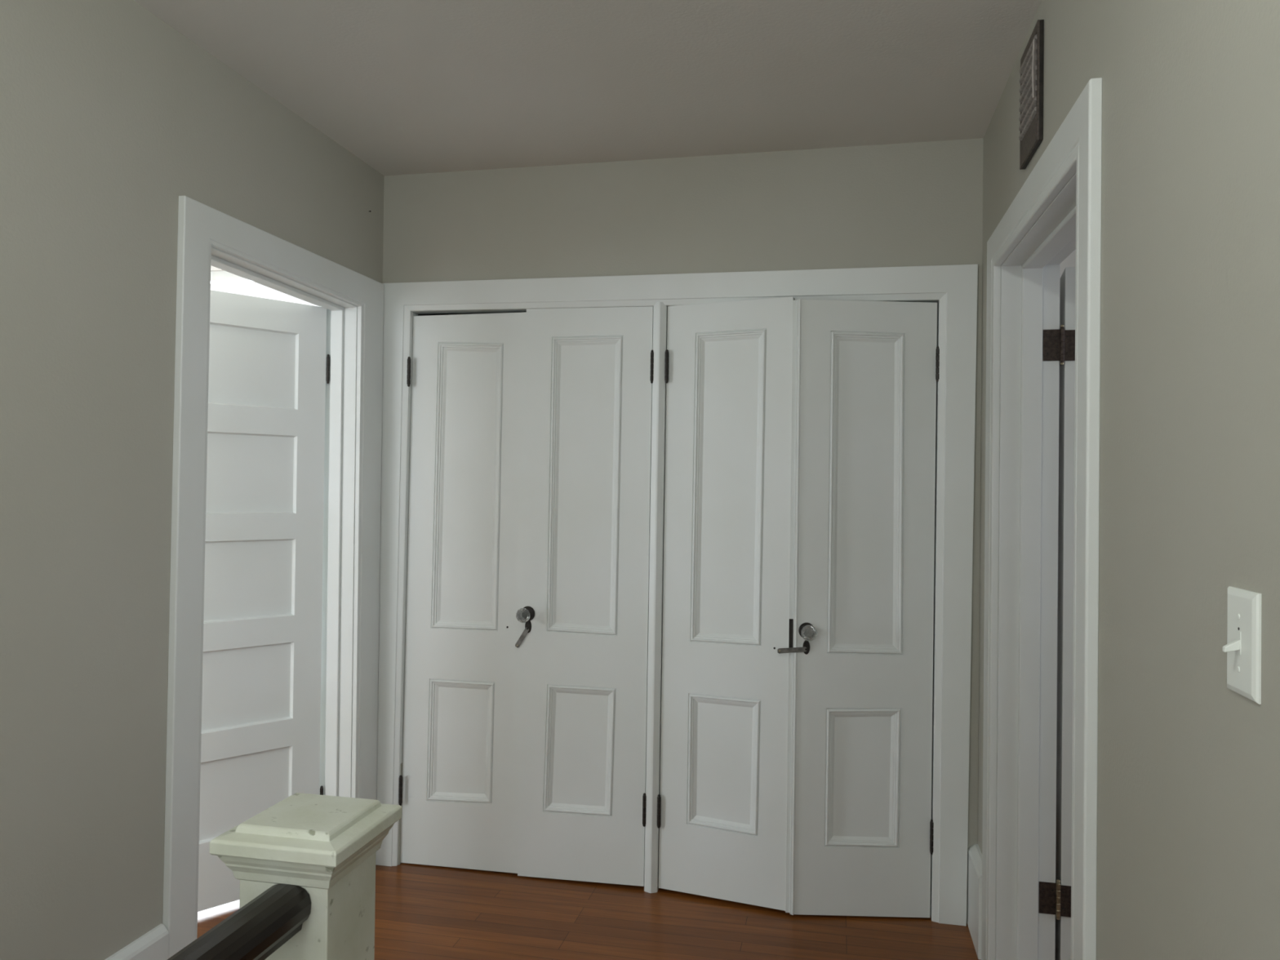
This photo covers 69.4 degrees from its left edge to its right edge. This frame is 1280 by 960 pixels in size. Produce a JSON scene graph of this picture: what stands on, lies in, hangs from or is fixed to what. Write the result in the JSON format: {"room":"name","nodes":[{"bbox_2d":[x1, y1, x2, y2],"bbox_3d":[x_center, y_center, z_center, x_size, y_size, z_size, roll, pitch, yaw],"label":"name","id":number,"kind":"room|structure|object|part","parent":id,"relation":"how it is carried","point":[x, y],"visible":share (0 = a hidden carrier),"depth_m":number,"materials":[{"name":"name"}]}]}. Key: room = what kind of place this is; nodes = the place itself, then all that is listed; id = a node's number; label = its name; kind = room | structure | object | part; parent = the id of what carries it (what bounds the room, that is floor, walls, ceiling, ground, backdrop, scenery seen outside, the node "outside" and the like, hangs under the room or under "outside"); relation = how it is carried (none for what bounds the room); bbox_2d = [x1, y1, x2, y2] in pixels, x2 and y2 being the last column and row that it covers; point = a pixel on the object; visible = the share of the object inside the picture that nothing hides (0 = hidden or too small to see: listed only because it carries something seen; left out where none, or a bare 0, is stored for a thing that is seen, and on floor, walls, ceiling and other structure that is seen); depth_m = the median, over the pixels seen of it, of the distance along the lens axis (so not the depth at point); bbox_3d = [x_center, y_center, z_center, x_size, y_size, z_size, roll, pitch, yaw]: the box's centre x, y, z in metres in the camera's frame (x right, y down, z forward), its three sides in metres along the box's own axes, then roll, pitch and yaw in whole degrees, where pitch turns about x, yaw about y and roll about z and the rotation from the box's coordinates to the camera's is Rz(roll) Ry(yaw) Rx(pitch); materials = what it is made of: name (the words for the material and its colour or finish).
{"room":"upstairs hallway landing","nodes":[
{"label":"upstairs hallway landing","id":0,"kind":"room"},
{"bbox_2d":[210,265,224,271],"bbox_3d":[-3.047,0.157,2.584,3.475,2.643,4.900,1,-1,12],"label":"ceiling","id":1,"kind":"structure","parent":0,"point":[212,268],"depth_m":4.83,"materials":[{"name":"paint"}]},
{"bbox_2d":[210,271,252,283],"bbox_3d":[-2.230,-0.096,4.868,1.830,2.000,0.060,1,-1,12],"label":"wall","id":2,"kind":"structure","parent":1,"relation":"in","point":[216,277],"depth_m":4.84,"materials":[{"name":"white paint"}]},
{"bbox_2d":[0,0,448,959],"bbox_3d":[-1.353,1.467,1.956,0.125,5.235,5.600,1,-1,12],"label":"wall","id":3,"kind":"structure","parent":0,"point":[110,115],"depth_m":2.12,"materials":[{"name":"beige paint"}]},
{"bbox_2d":[105,923,168,959],"bbox_3d":[-1.526,1.238,0.764,0.022,0.280,3.191,1,-1,12],"label":"baseboard","id":4,"kind":"structure","parent":3,"relation":"attached to","point":[153,944],"depth_m":2.26,"materials":[{"name":"white paint"}]},
{"bbox_2d":[197,289,329,911],"bbox_3d":[-1.374,0.385,2.970,0.779,1.994,0.101,1,-1,-44],"label":"door","id":5,"kind":"structure","parent":3,"relation":"in","point":[262,659],"depth_m":3.10,"materials":[{"name":"white paint"}]},
{"bbox_3d":[-1.409,1.036,2.982,0.556,0.248,0.006,1,-1,-44],"label":"panel","id":6,"kind":"part","parent":5,"relation":"part of","materials":[{"name":"white paint"}]},
{"bbox_3d":[-1.405,0.683,2.986,0.556,0.251,0.006,1,-1,-44],"label":"panel","id":7,"kind":"part","parent":5,"relation":"part of","materials":[{"name":"white paint"}]},
{"bbox_3d":[-1.401,0.329,2.989,0.556,0.252,0.006,1,-1,-44],"label":"panel","id":8,"kind":"part","parent":5,"relation":"part of","materials":[{"name":"white paint"}]},
{"bbox_3d":[-1.397,-0.023,2.993,0.556,0.256,0.006,1,-1,-44],"label":"panel","id":9,"kind":"part","parent":5,"relation":"part of","materials":[{"name":"white paint"}]},
{"bbox_3d":[-1.392,-0.378,2.997,0.556,0.252,0.006,1,-1,-44],"label":"panel","id":10,"kind":"part","parent":5,"relation":"part of","materials":[{"name":"white paint"}]},
{"bbox_2d":[448,311,525,315],"bbox_3d":[0.137,0.155,3.540,2.113,2.543,0.560,1,-1,12],"label":"wall","id":11,"kind":"structure","parent":0,"point":[513,312],"depth_m":3.99,"materials":[{"name":"paint"}]},
{"bbox_2d":[133,0,1041,176],"bbox_3d":[-0.722,-1.194,1.857,8.100,0.100,5.600,1,-1,12],"label":"ceiling","id":12,"kind":"structure","parent":0,"point":[404,86],"depth_m":2.55,"materials":[{"name":"paint"}]},
{"bbox_2d":[196,862,1055,959],"bbox_3d":[-0.753,1.458,1.830,8.100,0.120,5.600,1,-1,12],"label":"floor","id":13,"kind":"structure","parent":0,"point":[423,912],"depth_m":2.94,"materials":[{"name":"brown wood"}]},
{"bbox_2d":[209,792,402,959],"bbox_3d":[-0.478,0.936,1.323,0.189,0.920,0.191,1,-1,12],"label":"newel post","id":14,"kind":"object","parent":13,"relation":"on","point":[326,846],"visible":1,"depth_m":1.27,"materials":[{"name":"beige paint"}]},
{"bbox_2d":[167,883,311,959],"bbox_3d":[-0.716,0.958,0.140,0.068,0.847,2.276,1,-1,12],"label":"handrail","id":15,"kind":"object","parent":14,"relation":"attached to","point":[255,931],"visible":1,"depth_m":1.16,"materials":[{"name":"brown wood"}]},
{"bbox_3d":[-0.473,0.532,1.327,0.175,0.041,0.177,1,-1,12],"label":"neck moulding","id":16,"kind":"part","parent":14,"relation":"part of","materials":[{"name":"beige paint"}]},
{"bbox_2d":[382,137,983,923],"bbox_3d":[0.077,0.201,3.256,2.113,2.643,0.100,1,-1,12],"label":"wall","id":17,"kind":"structure","parent":0,"point":[917,203],"depth_m":3.18,"materials":[{"name":"beige paint"}]},
{"bbox_2d":[398,311,526,873],"bbox_3d":[-0.644,0.402,3.364,0.464,2.018,0.064,1,-1,12],"label":"door","id":18,"kind":"structure","parent":17,"relation":"in","point":[459,788],"depth_m":3.37,"materials":[{"name":"white paint"}]},
{"bbox_3d":[-0.650,0.953,3.375,0.195,0.386,0.006,1,-1,12],"label":"panel","id":19,"kind":"part","parent":18,"relation":"part of","materials":[{"name":"white paint"}]},
{"bbox_3d":[-0.627,0.020,3.382,0.205,0.990,0.006,1,-1,12],"label":"panel","id":20,"kind":"part","parent":18,"relation":"part of","materials":[{"name":"white paint"}]},
{"bbox_2d":[162,195,977,958],"bbox_3d":[-0.115,0.346,2.705,2.227,2.140,1.162,1,-1,12],"label":"door frame","id":21,"kind":"structure","parent":17,"relation":"attached to","point":[954,287],"depth_m":3.13,"materials":[{"name":"white paint"}]},
{"bbox_2d":[515,306,653,886],"bbox_3d":[-0.205,0.401,3.240,0.494,2.027,0.100,1,-1,12],"label":"door","id":22,"kind":"structure","parent":17,"relation":"in","point":[584,613],"depth_m":3.27,"materials":[{"name":"white paint"}]},
{"bbox_3d":[-0.421,0.563,3.299,0.051,0.075,0.003,1,-1,12],"label":"latch lever","id":23,"kind":"part","parent":22,"relation":"part of","materials":[{"name":"grey metal"}]},
{"bbox_3d":[-0.411,0.476,3.250,0.051,0.051,0.036,1,-1,12],"label":"knob","id":24,"kind":"part","parent":22,"relation":"part of","materials":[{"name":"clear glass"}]},
{"bbox_3d":[-0.211,0.953,3.270,0.201,0.392,0.006,1,-1,12],"label":"panel","id":25,"kind":"part","parent":22,"relation":"part of","materials":[{"name":"white paint"}]},
{"bbox_3d":[-0.193,0.018,3.278,0.205,0.994,0.006,1,-1,12],"label":"panel","id":26,"kind":"part","parent":22,"relation":"part of","materials":[{"name":"white paint"}]},
{"bbox_2d":[657,297,795,911],"bbox_3d":[0.285,0.402,3.127,0.453,2.017,0.048,0,-1,22],"label":"door","id":27,"kind":"structure","parent":17,"relation":"in","point":[722,799],"depth_m":3.12,"materials":[{"name":"white paint"}]},
{"bbox_3d":[0.286,0.956,3.127,0.193,0.392,0.006,0,-1,22],"label":"panel","id":28,"kind":"part","parent":27,"relation":"part of","materials":[{"name":"white paint"}]},
{"bbox_3d":[0.302,0.025,3.135,0.196,0.999,0.007,0,-1,22],"label":"panel","id":29,"kind":"part","parent":27,"relation":"part of","materials":[{"name":"white paint"}]},
{"bbox_2d":[777,299,939,917],"bbox_3d":[0.710,0.415,3.000,0.520,2.012,0.101,1,-1,1],"label":"door","id":30,"kind":"structure","parent":17,"relation":"in","point":[860,830],"depth_m":3.02,"materials":[{"name":"white paint"}]},
{"bbox_3d":[0.498,0.504,3.031,0.018,0.097,0.005,1,-1,1],"label":"lock plate","id":31,"kind":"part","parent":30,"relation":"part of","materials":[{"name":"metal"}]},
{"bbox_3d":[0.496,0.556,3.016,0.096,0.023,0.003,1,-1,1],"label":"latch lever","id":32,"kind":"part","parent":30,"relation":"part of","materials":[{"name":"grey metal"}]},
{"bbox_3d":[0.544,0.492,2.969,0.051,0.051,0.039,1,-1,12],"label":"knob","id":33,"kind":"part","parent":30,"relation":"part of","materials":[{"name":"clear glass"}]},
{"bbox_3d":[0.727,0.971,3.028,0.186,0.394,0.006,1,-1,1],"label":"panel","id":34,"kind":"part","parent":30,"relation":"part of","materials":[{"name":"white paint"}]},
{"bbox_3d":[0.741,0.042,3.037,0.186,0.996,0.006,1,-1,1],"label":"panel","id":35,"kind":"part","parent":30,"relation":"part of","materials":[{"name":"white paint"}]},
{"bbox_2d":[1060,249,1075,276],"bbox_3d":[2.245,0.214,2.033,2.340,2.643,4.000,1,-1,12],"label":"wall","id":36,"kind":"structure","parent":0,"point":[1070,261],"depth_m":4.07,"materials":[{"name":"paint"}]},
{"bbox_2d":[977,0,1279,959],"bbox_3d":[0.794,0.188,1.174,0.147,2.643,4.920,1,-1,12],"label":"wall","id":37,"kind":"structure","parent":0,"point":[1188,765],"depth_m":1.26,"materials":[{"name":"beige paint"}]},
{"bbox_2d":[967,843,982,959],"bbox_3d":[1.048,1.300,2.866,0.030,0.260,0.233,1,-1,12],"label":"baseboard","id":38,"kind":"structure","parent":37,"relation":"attached to","point":[975,855],"depth_m":2.84,"materials":[{"name":"white paint"}]},
{"bbox_2d":[1018,19,1044,169],"bbox_3d":[0.938,-0.922,2.229,0.024,0.278,0.202,1,-1,12],"label":"air vent","id":39,"kind":"object","parent":37,"relation":"in","point":[1031,71],"visible":1,"depth_m":2.18,"materials":[{"name":"metal"}]},
{"bbox_3d":[0.937,-0.814,2.227,0.005,0.062,0.184,1,-1,12],"label":"panel","id":40,"kind":"part","parent":39,"relation":"part of","materials":[{"name":"brown paint"}]},
{"bbox_2d":[981,77,1102,959],"bbox_3d":[1.000,0.350,2.189,0.180,2.146,1.140,1,-1,12],"label":"door frame","id":41,"kind":"structure","parent":37,"relation":"attached to","point":[1055,213],"depth_m":2.61,"materials":[{"name":"white paint"}]},
{"bbox_2d":[1038,266,1075,959],"bbox_3d":[1.347,0.412,3.002,0.095,2.018,0.873,0,-1,23],"label":"door","id":42,"kind":"structure","parent":37,"relation":"in","point":[1059,344],"depth_m":2.61,"materials":[{"name":"white paint"}]},
{"bbox_2d":[1222,586,1261,704],"bbox_3d":[0.683,0.187,1.062,0.022,0.122,0.081,1,-1,12],"label":"light switch","id":43,"kind":"object","parent":37,"relation":"attached to","point":[1242,648],"visible":1,"depth_m":1.05,"materials":[{"name":"white plastic"}]}
]}

